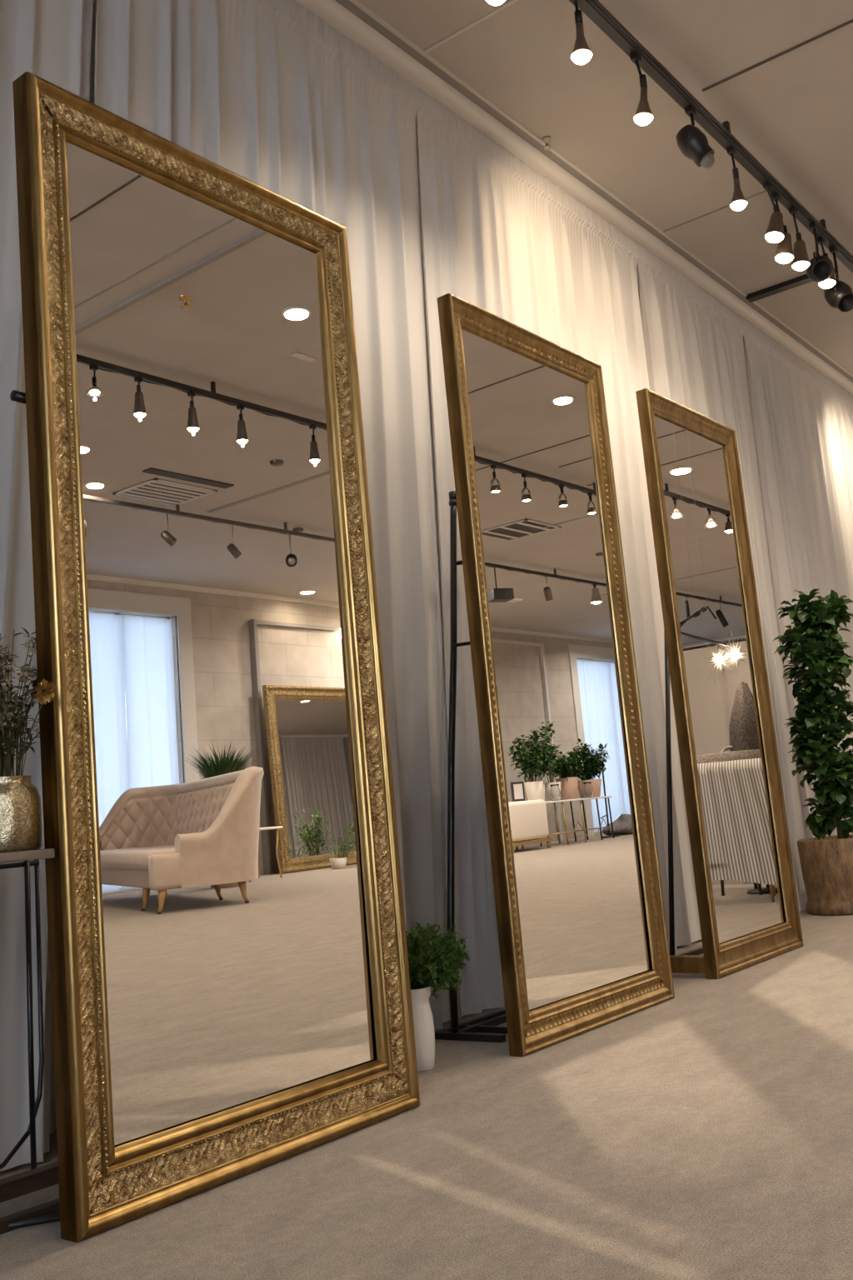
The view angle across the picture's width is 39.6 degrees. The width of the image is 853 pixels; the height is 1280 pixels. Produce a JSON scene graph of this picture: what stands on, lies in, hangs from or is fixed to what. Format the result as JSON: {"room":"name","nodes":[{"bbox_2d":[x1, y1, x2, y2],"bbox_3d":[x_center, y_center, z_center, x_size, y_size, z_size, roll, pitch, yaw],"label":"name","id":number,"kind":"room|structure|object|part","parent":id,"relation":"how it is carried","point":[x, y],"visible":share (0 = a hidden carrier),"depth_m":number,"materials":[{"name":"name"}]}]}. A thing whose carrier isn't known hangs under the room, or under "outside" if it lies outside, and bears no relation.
{"room":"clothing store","nodes":[
{"label":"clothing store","id":0,"kind":"room"},
{"bbox_2d":[50,0,745,1134],"bbox_3d":[3.779,-0.055,10.035,0.150,3.830,26.500,-11,-10,36],"label":"wall","id":1,"kind":"structure","parent":0,"point":[52,1107],"depth_m":4.85,"materials":[{"name":"grey paint"}]},
{"bbox_2d":[296,0,852,394],"bbox_3d":[3.791,-1.946,10.173,0.302,0.065,26.500,-11,-10,36],"label":"trim","id":2,"kind":"structure","parent":1,"relation":"attached to","point":[339,17],"depth_m":5.66,"materials":[{"name":"white paint"}]},
{"bbox_2d":[0,0,93,1171],"bbox_3d":[-1.435,-0.640,2.669,0.114,3.763,1.956,-11,-10,36],"label":"curtain","id":3,"kind":"object","parent":2,"relation":"hanging from","point":[50,40],"visible":0.44,"depth_m":3.09,"materials":[{"name":"white fabric"}]},
{"bbox_2d":[94,0,459,1029],"bbox_3d":[-0.453,-0.544,3.936,0.138,3.763,1.984,-11,-10,36],"label":"curtain","id":4,"kind":"object","parent":2,"relation":"hanging from","point":[268,92],"visible":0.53,"depth_m":4.36,"materials":[{"name":"white fabric"}]},
{"bbox_2d":[416,90,701,1018],"bbox_3d":[0.654,-0.427,5.415,0.101,3.763,2.283,-11,-10,36],"label":"curtain","id":5,"kind":"object","parent":2,"relation":"hanging from","point":[498,237],"visible":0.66,"depth_m":5.53,"materials":[{"name":"white fabric"}]},
{"bbox_2d":[637,245,805,910],"bbox_3d":[1.753,-0.317,6.842,0.133,3.763,1.672,-11,-10,36],"label":"curtain","id":6,"kind":"object","parent":2,"relation":"hanging from","point":[695,351],"visible":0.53,"depth_m":7.18,"materials":[{"name":"white fabric"}]},
{"bbox_2d":[743,319,852,838],"bbox_3d":[2.925,-0.206,8.387,0.120,3.745,2.388,-11,-10,36],"label":"curtain","id":7,"kind":"object","parent":2,"relation":"hanging from","point":[802,419],"visible":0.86,"depth_m":8.26,"materials":[{"name":"white fabric"}]},
{"bbox_2d":[410,985,434,1071],"bbox_3d":[-0.030,1.161,3.545,0.110,0.238,0.110,-11,-10,36],"label":"vase","id":8,"kind":"object","parent":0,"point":[424,1032],"depth_m":3.51,"materials":[{"name":"white ceramic"}]},
{"bbox_2d":[0,910,852,1279],"bbox_3d":[8.228,1.030,6.563,10.650,0.100,26.500,-11,-10,36],"label":"floor","id":9,"kind":"structure","parent":0,"point":[705,1132],"depth_m":2.44,"materials":[{"name":"carpet"}]},
{"bbox_2d":[0,848,54,1169],"bbox_3d":[-1.008,0.809,2.299,0.466,0.747,0.934,-11,-10,36],"label":"side table","id":10,"kind":"object","parent":9,"relation":"on","point":[26,856],"visible":0.96,"depth_m":2.76,"materials":[{"name":"black metal"}]},
{"bbox_3d":[-1.044,0.477,2.377,0.411,0.012,0.884,-11,-10,36],"label":"rail","id":11,"kind":"part","parent":10,"relation":"part of","materials":[{"name":"black metal"}]},
{"bbox_2d":[0,775,41,853],"bbox_3d":[-0.849,0.354,2.400,0.128,0.150,0.128,-11,-10,36],"label":"jar","id":12,"kind":"object","parent":10,"relation":"on","point":[20,800],"visible":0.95,"depth_m":2.35,"materials":[{"name":"gold metal"}]},
{"bbox_2d":[0,627,56,776],"bbox_3d":[-0.849,0.150,2.388,0.193,0.384,0.262,-2,-9,-20],"label":"dried flowers","id":13,"kind":"object","parent":12,"relation":"in","point":[10,733],"visible":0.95,"depth_m":2.42,"materials":[{"name":"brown plant"}]},
{"bbox_3d":[-0.795,0.214,2.362,0.158,0.182,0.009,-13,-11,43],"label":"flower stem","id":14,"kind":"part","parent":13,"relation":"part of","materials":[{"name":"yellow"}]},
{"bbox_3d":[-0.747,0.102,2.318,0.047,0.050,0.044,-4,-8,-9],"label":"gold flower","id":15,"kind":"part","parent":13,"relation":"part of","materials":[{"name":"gold metal"}]},
{"bbox_3d":[-0.924,0.878,2.761,0.013,0.730,0.028,-11,-10,36],"label":"leg","id":16,"kind":"part","parent":10,"relation":"part of","materials":[{"name":"black metal"}]},
{"bbox_2d":[0,390,59,1234],"bbox_3d":[-0.874,0.280,2.624,0.285,1.860,1.001,-12,-11,40],"label":"stand","id":17,"kind":"object","parent":9,"relation":"on","point":[46,1176],"visible":0.13,"depth_m":2.48,"materials":[{"name":"black metal"}]},
{"bbox_3d":[-0.834,1.175,2.389,0.654,0.016,0.102,-1,-9,-24],"label":"floor rod","id":18,"kind":"part","parent":17,"relation":"part of","materials":[{"name":"black metal"}]},
{"bbox_2d":[12,71,420,1242],"bbox_3d":[-0.467,-0.018,2.857,0.068,2.443,1.043,-12,-10,37],"label":"floor mirror","id":19,"kind":"object","parent":9,"relation":"on","point":[231,997],"visible":1,"depth_m":2.77,"materials":[{"name":"gold metal"}]},
{"bbox_2d":[65,140,376,1147],"bbox_3d":[-0.476,-0.030,2.865,0.015,2.196,0.824,-12,-10,37],"label":"mirror glass","id":20,"kind":"object","parent":19,"relation":"attached to","point":[237,908],"depth_m":2.81,"materials":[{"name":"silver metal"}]},
{"bbox_2d":[405,921,471,1071],"bbox_3d":[0.016,1.069,3.597,0.300,0.426,0.239,2,-11,-41],"label":"potted plant","id":21,"kind":"object","parent":9,"relation":"on","point":[430,962],"visible":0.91,"depth_m":3.53,"materials":[{"name":"green plant"}]},
{"bbox_2d":[435,490,507,1042],"bbox_3d":[0.194,0.367,4.175,0.382,1.945,0.410,-11,-10,36],"label":"stand","id":22,"kind":"object","parent":9,"relation":"on","point":[468,1030],"visible":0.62,"depth_m":4.13,"materials":[{"name":"black metal"}]},
{"bbox_3d":[0.242,-0.305,4.360,0.316,0.021,0.016,-9,-9,25],"label":"support arm","id":23,"kind":"part","parent":22,"relation":"part of","materials":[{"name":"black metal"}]},
{"bbox_3d":[0.230,0.000,4.254,0.304,0.019,0.014,-10,-9,28],"label":"support arm","id":24,"kind":"part","parent":22,"relation":"part of","materials":[{"name":"black metal"}]},
{"bbox_3d":[0.247,1.321,4.060,0.300,0.022,0.410,-11,-10,36],"label":"frame","id":25,"kind":"part","parent":22,"relation":"part of","materials":[{"name":"black metal"}]},
{"bbox_2d":[437,293,674,1056],"bbox_3d":[0.474,0.086,4.142,0.060,2.440,0.994,-12,-10,37],"label":"floor mirror","id":26,"kind":"object","parent":9,"relation":"on","point":[582,930],"visible":1,"depth_m":4.09,"materials":[{"name":"gold metal"}]},
{"bbox_2d":[664,629,703,954],"bbox_3d":[1.231,0.666,5.390,0.361,1.523,0.440,-13,-11,42],"label":"stand","id":27,"kind":"object","parent":9,"relation":"on","point":[699,951],"visible":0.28,"depth_m":5.43,"materials":[{"name":"black metal"}]},
{"bbox_3d":[1.293,1.409,5.303,0.360,0.022,0.440,-11,-10,36],"label":"frame","id":28,"kind":"part","parent":27,"relation":"part of","materials":[{"name":"black metal"}]},
{"bbox_2d":[635,388,804,979],"bbox_3d":[1.140,0.199,5.351,0.488,2.448,0.906,-12,-10,37],"label":"floor mirror","id":29,"kind":"object","parent":9,"relation":"on","point":[747,896],"visible":1,"depth_m":5.19,"materials":[{"name":"gold metal"}]},
{"bbox_2d":[655,415,785,944],"bbox_3d":[1.298,0.152,5.230,0.004,2.242,0.739,-12,-10,37],"label":"mirror glass","id":30,"kind":"object","parent":29,"relation":"attached to","point":[694,462],"depth_m":5.23,"materials":[{"name":"silver metal"}]},
{"bbox_2d":[799,889,807,912],"bbox_3d":[2.838,1.579,7.728,0.020,0.112,3.300,-11,-10,36],"label":"baseboard","id":31,"kind":"structure","parent":9,"relation":"on","point":[803,896],"depth_m":6.85,"materials":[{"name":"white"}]},
{"bbox_2d":[772,588,852,915],"bbox_3d":[2.283,0.604,6.713,0.490,1.841,0.576,-8,-9,22],"label":"potted plant","id":32,"kind":"object","parent":9,"relation":"on","point":[827,862],"visible":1,"depth_m":6.67,"materials":[{"name":"green plant"}]},
{"bbox_2d":[357,0,852,374],"bbox_3d":[7.878,-2.843,7.130,10.650,0.100,26.500,-11,-10,36],"label":"ceiling","id":33,"kind":"structure","parent":0,"point":[792,112],"depth_m":5.38,"materials":[{"name":"paint"}]},
{"bbox_2d":[424,0,518,53],"bbox_3d":[0.258,-2.465,4.654,0.670,0.006,0.012,-11,-10,36],"label":"trim","id":34,"kind":"structure","parent":33,"relation":"attached to","point":[512,2],"depth_m":4.71,"materials":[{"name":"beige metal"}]},
{"bbox_2d":[541,135,551,150],"bbox_3d":[0.567,-2.336,5.568,0.044,0.050,0.044,-11,-10,36],"label":"sprinkler","id":35,"kind":"object","parent":33,"relation":"attached to","point":[546,139],"visible":1,"depth_m":5.56,"materials":[{"name":"silver metal"}]},
{"bbox_2d":[335,0,852,381],"bbox_3d":[3.924,-2.003,10.075,0.043,0.004,26.500,-11,-10,36],"label":"trim","id":36,"kind":"structure","parent":33,"relation":"attached to","point":[347,4],"depth_m":5.73,"materials":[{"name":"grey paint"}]},
{"bbox_2d":[663,190,767,232],"bbox_3d":[1.588,-2.329,6.401,0.670,0.005,0.010,-11,-10,36],"label":"trim","id":37,"kind":"structure","parent":33,"relation":"attached to","point":[763,192],"depth_m":6.44,"materials":[{"name":"grey"}]},
{"bbox_2d":[578,0,852,272],"bbox_3d":[1.827,-2.336,6.094,0.068,0.122,7.200,-11,-10,36],"label":"ceiling track","id":38,"kind":"object","parent":33,"relation":"attached to","point":[594,10],"visible":0.99,"depth_m":5.30,"materials":[{"name":"black metal"}]},
{"bbox_2d":[486,0,505,5],"bbox_3d":[0.216,-2.274,3.928,0.078,0.350,0.078,-11,-10,36],"label":"lamp","id":39,"kind":"object","parent":38,"relation":"hanging from","point":[496,2],"visible":1,"depth_m":3.91,"materials":[{"name":"white glass"}]},
{"bbox_2d":[569,0,592,64],"bbox_3d":[0.564,-2.272,4.394,0.078,0.280,0.078,-11,-10,36],"label":"lamp","id":40,"kind":"object","parent":38,"relation":"hanging from","point":[582,53],"visible":1,"depth_m":4.37,"materials":[{"name":"black metal"}]},
{"bbox_3d":[0.560,-2.341,4.402,0.034,0.141,0.044,-11,-10,36],"label":"stem","id":41,"kind":"part","parent":40,"relation":"part of","materials":[{"name":"black metal"}]},
{"bbox_3d":[0.575,-2.150,4.376,0.078,0.032,0.078,-11,-10,36],"label":"bulb","id":42,"kind":"part","parent":40,"relation":"part of","materials":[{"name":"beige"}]},
{"bbox_2d":[630,50,653,125],"bbox_3d":[0.862,-2.228,4.781,0.077,0.310,0.078,-11,-10,36],"label":"lamp","id":43,"kind":"object","parent":38,"relation":"hanging from","point":[643,116],"visible":1,"depth_m":4.75,"materials":[{"name":"black metal"}]},
{"bbox_3d":[0.863,-2.296,4.785,0.047,0.172,0.044,-11,-10,36],"label":"stem","id":44,"kind":"part","parent":43,"relation":"part of","materials":[{"name":"black metal"}]},
{"bbox_3d":[0.874,-2.091,4.761,0.077,0.032,0.078,-11,-10,36],"label":"bulb","id":45,"kind":"part","parent":43,"relation":"part of","materials":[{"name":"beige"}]},
{"bbox_2d":[675,105,715,169],"bbox_3d":[1.176,-2.203,5.194,0.149,0.295,0.130,-11,-10,36],"label":"spotlight","id":46,"kind":"object","parent":38,"relation":"hanging from","point":[692,142],"visible":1,"depth_m":5.15,"materials":[{"name":"black metal"}]},
{"bbox_3d":[1.167,-2.291,5.208,0.030,0.117,0.050,-11,-10,36],"label":"stem","id":47,"kind":"part","parent":46,"relation":"part of","materials":[{"name":"black metal"}]},
{"bbox_3d":[1.224,-2.098,5.172,0.072,0.074,0.068,-11,-10,36],"label":"bulb","id":48,"kind":"part","parent":46,"relation":"part of","materials":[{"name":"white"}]},
{"bbox_2d":[726,145,747,210],"bbox_3d":[1.448,-2.165,5.551,0.078,0.315,0.078,-11,-10,36],"label":"lamp","id":49,"kind":"object","parent":38,"relation":"hanging from","point":[738,202],"visible":1,"depth_m":5.53,"materials":[{"name":"black metal"}]},
{"bbox_3d":[1.444,-2.234,5.559,0.034,0.176,0.044,-11,-10,36],"label":"stem","id":50,"kind":"part","parent":49,"relation":"part of","materials":[{"name":"black metal"}]},
{"bbox_3d":[1.460,-2.026,5.530,0.078,0.032,0.078,-11,-10,36],"label":"bulb","id":51,"kind":"part","parent":49,"relation":"part of","materials":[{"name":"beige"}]},
{"bbox_2d":[762,180,784,243],"bbox_3d":[1.723,-2.136,5.912,0.098,0.316,0.105,-11,-10,36],"label":"lamp","id":52,"kind":"object","parent":38,"relation":"hanging from","point":[775,232],"visible":1,"depth_m":5.88,"materials":[{"name":"black metal"}]},
{"bbox_3d":[1.728,-2.204,5.921,0.047,0.181,0.066,-11,-10,36],"label":"stem","id":53,"kind":"part","parent":52,"relation":"part of","materials":[{"name":"black metal"}]},
{"bbox_3d":[1.733,-2.000,5.889,0.088,0.040,0.087,-11,-10,36],"label":"bulb","id":54,"kind":"part","parent":52,"relation":"part of","materials":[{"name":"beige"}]},
{"bbox_2d":[771,191,794,264],"bbox_3d":[1.800,-2.097,6.022,0.098,0.375,0.100,-11,-10,36],"label":"lamp","id":55,"kind":"object","parent":38,"relation":"hanging from","point":[784,254],"visible":0.89,"depth_m":5.99,"materials":[{"name":"black metal"}]},
{"bbox_3d":[1.803,-2.165,6.034,0.041,0.239,0.061,-11,-10,36],"label":"stem","id":56,"kind":"part","parent":55,"relation":"part of","materials":[{"name":"black metal"}]},
{"bbox_3d":[1.815,-1.930,5.997,0.089,0.036,0.088,-11,-10,36],"label":"bulb","id":57,"kind":"part","parent":55,"relation":"part of","materials":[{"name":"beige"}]},
{"bbox_2d":[789,206,810,270],"bbox_3d":[1.939,-2.100,6.192,0.099,0.345,0.098,-11,-10,36],"label":"lamp","id":58,"kind":"object","parent":38,"relation":"hanging from","point":[801,262],"visible":1,"depth_m":6.16,"materials":[{"name":"black metal"}]},
{"bbox_3d":[1.937,-2.169,6.202,0.034,0.207,0.048,-11,-10,36],"label":"stem","id":59,"kind":"part","parent":58,"relation":"part of","materials":[{"name":"black metal"}]},
{"bbox_3d":[1.953,-1.946,6.170,0.089,0.032,0.089,-11,-10,36],"label":"bulb","id":60,"kind":"part","parent":58,"relation":"part of","materials":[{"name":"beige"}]},
{"bbox_2d":[806,220,833,282],"bbox_3d":[2.112,-2.084,6.387,0.137,0.352,0.214,-6,-8,7],"label":"spotlight","id":61,"kind":"object","parent":38,"relation":"hanging from","point":[821,269],"visible":0.96,"depth_m":6.33,"materials":[{"name":"black metal"}]},
{"bbox_3d":[2.105,-2.161,6.397,0.030,0.195,0.050,-11,-10,36],"label":"stem","id":62,"kind":"part","parent":61,"relation":"part of","materials":[{"name":"black metal"}]},
{"bbox_2d":[817,236,836,288],"bbox_3d":[2.207,-2.095,6.567,0.099,0.295,0.098,-11,-10,36],"label":"lamp","id":63,"kind":"object","parent":38,"relation":"hanging from","point":[831,282],"visible":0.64,"depth_m":6.54,"materials":[{"name":"black metal"}]},
{"bbox_3d":[2.207,-2.163,6.579,0.034,0.158,0.055,-11,-10,36],"label":"stem","id":64,"kind":"part","parent":63,"relation":"part of","materials":[{"name":"black metal"}]},
{"bbox_3d":[2.219,-1.966,6.548,0.089,0.033,0.088,-11,-10,36],"label":"bulb","id":65,"kind":"part","parent":63,"relation":"part of","materials":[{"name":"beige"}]},
{"bbox_2d":[824,245,852,312],"bbox_3d":[2.328,-2.033,6.696,0.143,0.400,0.210,-5,-8,-2],"label":"spotlight","id":66,"kind":"object","parent":38,"relation":"hanging from","point":[840,296],"visible":0.92,"depth_m":6.65,"materials":[{"name":"black metal"}]},
{"bbox_3d":[2.321,-2.120,6.709,0.030,0.224,0.050,-11,-10,36],"label":"stem","id":67,"kind":"part","parent":66,"relation":"part of","materials":[{"name":"black metal"}]},
{"bbox_2d":[702,19,852,91],"bbox_3d":[1.853,-2.581,4.834,1.560,0.008,0.010,-11,-10,36],"label":"trim","id":68,"kind":"structure","parent":33,"relation":"attached to","point":[850,22],"depth_m":5.08,"materials":[{"name":"grey metal"}]},
{"bbox_2d":[746,267,835,302],"bbox_3d":[2.281,-2.230,7.422,0.550,0.030,0.070,-11,-10,36],"label":"ceiling bar","id":69,"kind":"object","parent":33,"relation":"attached to","point":[799,281],"visible":0.79,"depth_m":7.44,"materials":[{"name":"black metal"}]},
{"bbox_2d":[797,834,852,915],"bbox_3d":[2.357,1.314,6.654,0.476,0.410,0.476,-11,-10,36],"label":"pot","id":70,"kind":"object","parent":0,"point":[827,862],"depth_m":6.49,"materials":[{"name":"brown wood"}]}
]}

